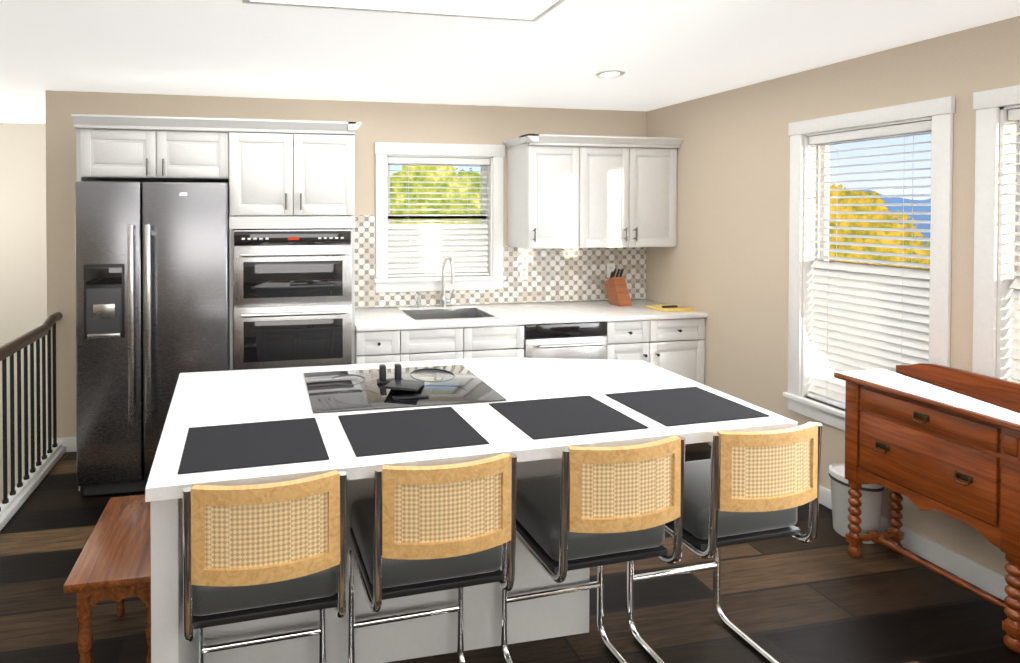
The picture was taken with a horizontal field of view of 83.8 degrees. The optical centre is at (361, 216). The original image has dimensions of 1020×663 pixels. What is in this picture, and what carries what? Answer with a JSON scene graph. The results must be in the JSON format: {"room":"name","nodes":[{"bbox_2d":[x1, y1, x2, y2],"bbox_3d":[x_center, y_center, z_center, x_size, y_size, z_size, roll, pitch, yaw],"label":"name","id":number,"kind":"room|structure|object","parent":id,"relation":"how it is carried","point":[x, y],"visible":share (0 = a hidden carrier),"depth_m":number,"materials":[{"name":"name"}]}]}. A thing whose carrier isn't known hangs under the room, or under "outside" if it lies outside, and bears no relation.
{"room":"kitchen","nodes":[
{"label":"kitchen","id":0,"kind":"room"},
{"bbox_2d":[0,123,47,503],"bbox_3d":[-3.037,1.785,3.039,2.240,5.240,4.300,0,1,-10],"label":"wall","id":1,"kind":"structure","parent":0,"point":[23,278],"depth_m":5.08,"materials":[{"name":"paint"}]},
{"bbox_2d":[233,228,351,369],"bbox_3d":[-0.457,0.504,3.575,0.720,0.848,0.636,0,1,-10],"label":"double wall oven","id":2,"kind":"object","parent":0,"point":[292,297],"visible":0.98,"depth_m":3.32,"materials":[{"name":"silver metal"}]},
{"bbox_2d":[45,90,646,451],"bbox_3d":[0.161,0.371,4.125,4.643,2.440,0.185,0,1,-10],"label":"wall","id":3,"kind":"structure","parent":0,"point":[384,131],"depth_m":4.05,"materials":[{"name":"beige paint"}]},
{"bbox_2d":[75,122,234,185],"bbox_3d":[-1.264,-0.381,3.514,0.837,0.300,0.588,0,1,-10],"label":"upper cabinet","id":4,"kind":"object","parent":3,"relation":"attached to","point":[105,151],"depth_m":3.23,"materials":[{"name":"white wood"}]},
{"bbox_2d":[388,157,489,276],"bbox_3d":[0.589,0.006,4.191,0.806,0.902,0.060,0,1,-10],"label":"window blind","id":5,"kind":"object","parent":3,"relation":"attached to","point":[421,249],"visible":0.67,"depth_m":4.18,"materials":[{"name":"white plastic"}]},
{"bbox_2d":[355,215,645,307],"bbox_3d":[1.086,0.332,4.235,2.496,0.684,0.008,0,1,-10],"label":"tile backsplash","id":6,"kind":"structure","parent":3,"relation":"attached to","point":[566,274],"depth_m":4.28,"materials":[{"name":"tile"}]},
{"bbox_2d":[520,265,527,279],"bbox_3d":[1.263,0.437,4.259,0.070,0.115,0.008,0,1,-10],"label":"electrical outlet plate","id":7,"kind":"object","parent":6,"relation":"attached to","point":[524,271],"depth_m":4.26,"materials":[{"name":"white plastic"}]},
{"bbox_2d":[607,263,614,277],"bbox_3d":[2.002,0.436,4.390,0.070,0.115,0.008,0,1,-10],"label":"electrical outlet plate","id":8,"kind":"object","parent":6,"relation":"attached to","point":[610,266],"depth_m":4.39,"materials":[{"name":"white plastic"}]},
{"bbox_2d":[503,134,683,248],"bbox_3d":[1.739,-0.175,4.143,1.239,0.812,0.402,0,1,-10],"label":"upper cabinet","id":9,"kind":"object","parent":3,"relation":"attached to","point":[575,191],"visible":1,"depth_m":4.00,"materials":[{"name":"white wood"}]},
{"bbox_2d":[0,442,1019,662],"bbox_3d":[-0.233,1.696,0.524,6.683,0.120,7.170,0,1,-10],"label":"floor","id":10,"kind":"structure","parent":0,"point":[824,596],"depth_m":2.25,"materials":[{"name":"brown wood"}]},
{"bbox_2d":[0,312,65,530],"bbox_3d":[-1.828,1.135,2.457,0.090,0.952,2.506,0,1,-10],"label":"stair railing","id":11,"kind":"object","parent":10,"relation":"on","point":[13,501],"visible":1,"depth_m":3.19,"materials":[{"name":"brown wood"}]},
{"bbox_2d":[63,495,150,662],"bbox_3d":[-0.834,1.387,2.013,0.310,0.460,0.540,0,1,-10],"label":"bench","id":12,"kind":"object","parent":10,"relation":"on","point":[113,561],"visible":0.56,"depth_m":1.81,"materials":[{"name":"brown wood"}]},
{"bbox_2d":[75,181,229,496],"bbox_3d":[-1.247,0.694,3.427,0.829,1.788,0.735,0,1,-10],"label":"refrigerator","id":13,"kind":"object","parent":10,"relation":"on","point":[152,291],"visible":0.94,"depth_m":3.11,"materials":[{"name":"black metal"}]},
{"bbox_2d":[183,470,346,662],"bbox_3d":[-0.286,1.154,1.615,0.439,0.934,0.452,0,1,-10],"label":"stool","id":14,"kind":"object","parent":10,"relation":"on","point":[258,551],"visible":1,"depth_m":1.42,"materials":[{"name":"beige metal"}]},
{"bbox_2d":[150,469,589,662],"bbox_3d":[0.106,1.177,2.088,1.542,0.880,0.975,0,1,-10],"label":"kitchen island","id":15,"kind":"object","parent":10,"relation":"on","point":[566,614],"depth_m":1.97,"materials":[{"name":"white wood"}]},
{"bbox_2d":[145,357,797,504],"bbox_3d":[0.348,0.719,2.111,2.164,0.036,1.036,0,1,-10],"label":"island countertop","id":16,"kind":"structure","parent":15,"relation":"on","point":[212,398],"depth_m":1.95,"materials":[{"name":"white stone"}]},
{"bbox_2d":[178,418,328,473],"bbox_3d":[-0.333,0.704,1.699,0.425,0.003,0.326,0,1,-13],"label":"placemat","id":17,"kind":"object","parent":16,"relation":"on","point":[230,446],"depth_m":1.67,"materials":[{"name":"black fabric"}]},
{"bbox_2d":[304,365,506,412],"bbox_3d":[0.147,0.695,2.243,0.735,0.007,0.475,0,1,-10],"label":"induction cooktop","id":18,"kind":"object","parent":16,"relation":"in","point":[341,391],"visible":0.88,"depth_m":2.18,"materials":[{"name":"black glass"}]},
{"bbox_2d":[377,363,428,399],"bbox_3d":[0.171,0.654,2.177,0.199,0.075,0.241,0,1,-10],"label":"tablet stand","id":19,"kind":"object","parent":18,"relation":"on","point":[397,382],"visible":0.98,"depth_m":2.19,"materials":[{"name":"black plastic"}]},
{"bbox_2d":[338,407,488,456],"bbox_3d":[0.156,0.702,1.805,0.425,0.003,0.326,0,1,-13],"label":"placemat","id":20,"kind":"object","parent":16,"relation":"on","point":[378,433],"depth_m":1.78,"materials":[{"name":"black fabric"}]},
{"bbox_2d":[489,395,653,438],"bbox_3d":[0.713,0.701,1.927,0.425,0.003,0.326,0,1,-13],"label":"placemat","id":21,"kind":"object","parent":16,"relation":"on","point":[576,415],"depth_m":1.90,"materials":[{"name":"black fabric"}]},
{"bbox_2d":[605,387,769,425],"bbox_3d":[1.192,0.700,2.031,0.425,0.003,0.326,0,1,-13],"label":"placemat","id":22,"kind":"object","parent":16,"relation":"on","point":[687,405],"depth_m":2.01,"materials":[{"name":"black fabric"}]},
{"bbox_2d":[355,329,410,363],"bbox_3d":[0.080,1.154,3.756,0.345,0.884,0.617,0,1,-10],"label":"base cabinet","id":23,"kind":"object","parent":10,"relation":"on","point":[379,346],"depth_m":3.45,"materials":[{"name":"white wood"}]},
{"bbox_2d":[348,453,516,662],"bbox_3d":[0.203,1.153,1.721,0.439,0.934,0.452,0,1,-10],"label":"stool","id":24,"kind":"object","parent":10,"relation":"on","point":[415,530],"visible":1,"depth_m":1.54,"materials":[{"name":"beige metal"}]},
{"bbox_2d":[411,325,523,360],"bbox_3d":[0.580,1.153,3.845,0.903,0.884,0.617,0,1,-10],"label":"base cabinet","id":25,"kind":"object","parent":10,"relation":"on","point":[507,340],"depth_m":3.55,"materials":[{"name":"white wood"}]},
{"bbox_2d":[524,322,606,359],"bbox_3d":[1.330,1.155,3.921,0.594,0.877,0.635,0,1,-10],"label":"dishwasher","id":26,"kind":"object","parent":10,"relation":"on","point":[583,340],"visible":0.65,"depth_m":3.66,"materials":[{"name":"silver metal"}]},
{"bbox_2d":[500,436,685,662],"bbox_3d":[0.760,1.152,1.842,0.439,0.934,0.452,0,1,-10],"label":"stool","id":27,"kind":"object","parent":10,"relation":"on","point":[598,507],"visible":0.83,"depth_m":1.68,"materials":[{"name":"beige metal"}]},
{"bbox_2d":[605,321,618,359],"bbox_3d":[1.320,1.152,3.976,0.716,0.884,0.617,0,1,-10],"label":"base cabinet","id":28,"kind":"object","parent":10,"relation":"on","point":[612,335],"depth_m":3.73,"materials":[{"name":"white wood"}]},
{"bbox_2d":[619,319,662,366],"bbox_3d":[1.806,1.151,4.062,0.386,0.884,0.617,0,1,-10],"label":"base cabinet","id":29,"kind":"object","parent":10,"relation":"on","point":[638,339],"depth_m":3.77,"materials":[{"name":"white wood"}]},
{"bbox_2d":[659,318,704,384],"bbox_3d":[2.125,1.150,4.119,0.494,0.884,0.617,0,1,-10],"label":"base cabinet","id":30,"kind":"object","parent":10,"relation":"on","point":[676,346],"depth_m":3.83,"materials":[{"name":"white wood"}]},
{"bbox_2d":[355,299,707,330],"bbox_3d":[1.141,0.694,3.928,2.496,0.030,0.637,0,1,-10],"label":"countertop","id":31,"kind":"structure","parent":30,"relation":"on","point":[390,318],"depth_m":3.79,"materials":[{"name":"white stone"}]},
{"bbox_2d":[417,257,454,307],"bbox_3d":[0.568,0.486,3.989,0.286,0.381,0.241,0,1,-10],"label":"faucet","id":32,"kind":"object","parent":31,"relation":"on","point":[444,300],"visible":1,"depth_m":4.07,"materials":[{"name":"silver metal"}]},
{"bbox_2d":[401,308,494,352],"bbox_3d":[0.597,0.836,3.840,0.574,0.307,0.364,0,1,-10],"label":"sink basin","id":33,"kind":"object","parent":31,"relation":"in","point":[422,314],"visible":0.21,"depth_m":4.01,"materials":[{"name":"silver metal"}]},
{"bbox_2d":[604,269,631,306],"bbox_3d":[1.966,0.537,4.196,0.100,0.274,0.200,0,1,-10],"label":"knife block","id":34,"kind":"object","parent":31,"relation":"on","point":[617,291],"visible":1,"depth_m":4.17,"materials":[{"name":"brown wood"}]},
{"bbox_2d":[645,304,695,311],"bbox_3d":[2.247,0.661,3.984,0.260,0.033,0.200,0,1,-10],"label":"cutting board","id":35,"kind":"object","parent":31,"relation":"on","point":[671,308],"visible":1,"depth_m":3.93,"materials":[{"name":"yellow wood"}]},
{"bbox_2d":[626,422,821,662],"bbox_3d":[1.279,1.150,1.955,0.439,0.934,0.452,0,1,-10],"label":"stool","id":36,"kind":"object","parent":10,"relation":"on","point":[743,487],"visible":0.9,"depth_m":1.79,"materials":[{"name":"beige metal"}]},
{"bbox_2d":[829,464,883,543],"bbox_3d":[2.496,1.450,2.763,0.210,0.315,0.210,0,1,-10],"label":"trash bin","id":37,"kind":"object","parent":10,"relation":"on","point":[870,499],"visible":0.5,"depth_m":2.72,"materials":[{"name":"white plastic"}]},
{"bbox_2d":[834,363,1019,652],"bbox_3d":[2.534,1.148,2.050,0.327,0.938,1.240,0,1,-10],"label":"buffet","id":38,"kind":"object","parent":10,"relation":"on","point":[940,438],"visible":1,"depth_m":2.27,"materials":[{"name":"brown wood"}]},
{"bbox_2d":[0,0,1019,123],"bbox_3d":[-0.377,-0.873,1.193,6.843,0.120,8.800,0,1,-10],"label":"ceiling","id":39,"kind":"structure","parent":0,"point":[662,53],"depth_m":2.69,"materials":[{"name":"paint"}]},
{"bbox_2d":[242,0,565,21],"bbox_3d":[0.188,-0.814,1.894,1.200,0.012,0.600,0,1,-10],"label":"ceiling light panel","id":40,"kind":"object","parent":39,"relation":"attached to","point":[526,10],"visible":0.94,"depth_m":2.11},
{"bbox_2d":[595,70,624,77],"bbox_3d":[1.450,-0.832,3.194,0.160,0.010,0.160,0,1,-10],"label":"recessed light","id":41,"kind":"object","parent":39,"relation":"in","point":[609,73],"visible":0.98,"depth_m":3.17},
{"bbox_2d":[646,16,1019,600],"bbox_3d":[2.981,0.409,1.008,0.180,2.440,7.030,0,1,-10],"label":"wall","id":42,"kind":"structure","parent":0,"point":[735,263],"depth_m":3.04,"materials":[{"name":"beige paint"}]},
{"bbox_2d":[808,120,931,408],"bbox_3d":[2.640,0.294,2.858,0.069,1.497,0.591,0,1,-10],"label":"window blind","id":43,"kind":"object","parent":42,"relation":"attached to","point":[868,317],"visible":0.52,"depth_m":2.86,"materials":[{"name":"white plastic"}]},
{"bbox_2d":[1008,108,1019,382],"bbox_3d":[2.789,0.305,2.018,0.069,1.497,0.591,0,1,-10],"label":"window blind","id":44,"kind":"object","parent":42,"relation":"attached to","point":[1014,325],"visible":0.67,"depth_m":2.29,"materials":[{"name":"white plastic"}]},
{"label":"outside","id":45,"kind":"structure","parent":0,"visible":0},
{"bbox_2d":[390,164,479,222],"bbox_3d":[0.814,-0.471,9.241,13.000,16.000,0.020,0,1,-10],"label":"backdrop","id":46,"kind":"structure","parent":45,"point":[443,168],"depth_m":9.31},
{"bbox_2d":[829,132,931,269],"bbox_3d":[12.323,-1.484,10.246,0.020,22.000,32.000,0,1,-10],"label":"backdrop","id":47,"kind":"structure","parent":45,"point":[902,157],"depth_m":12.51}
]}

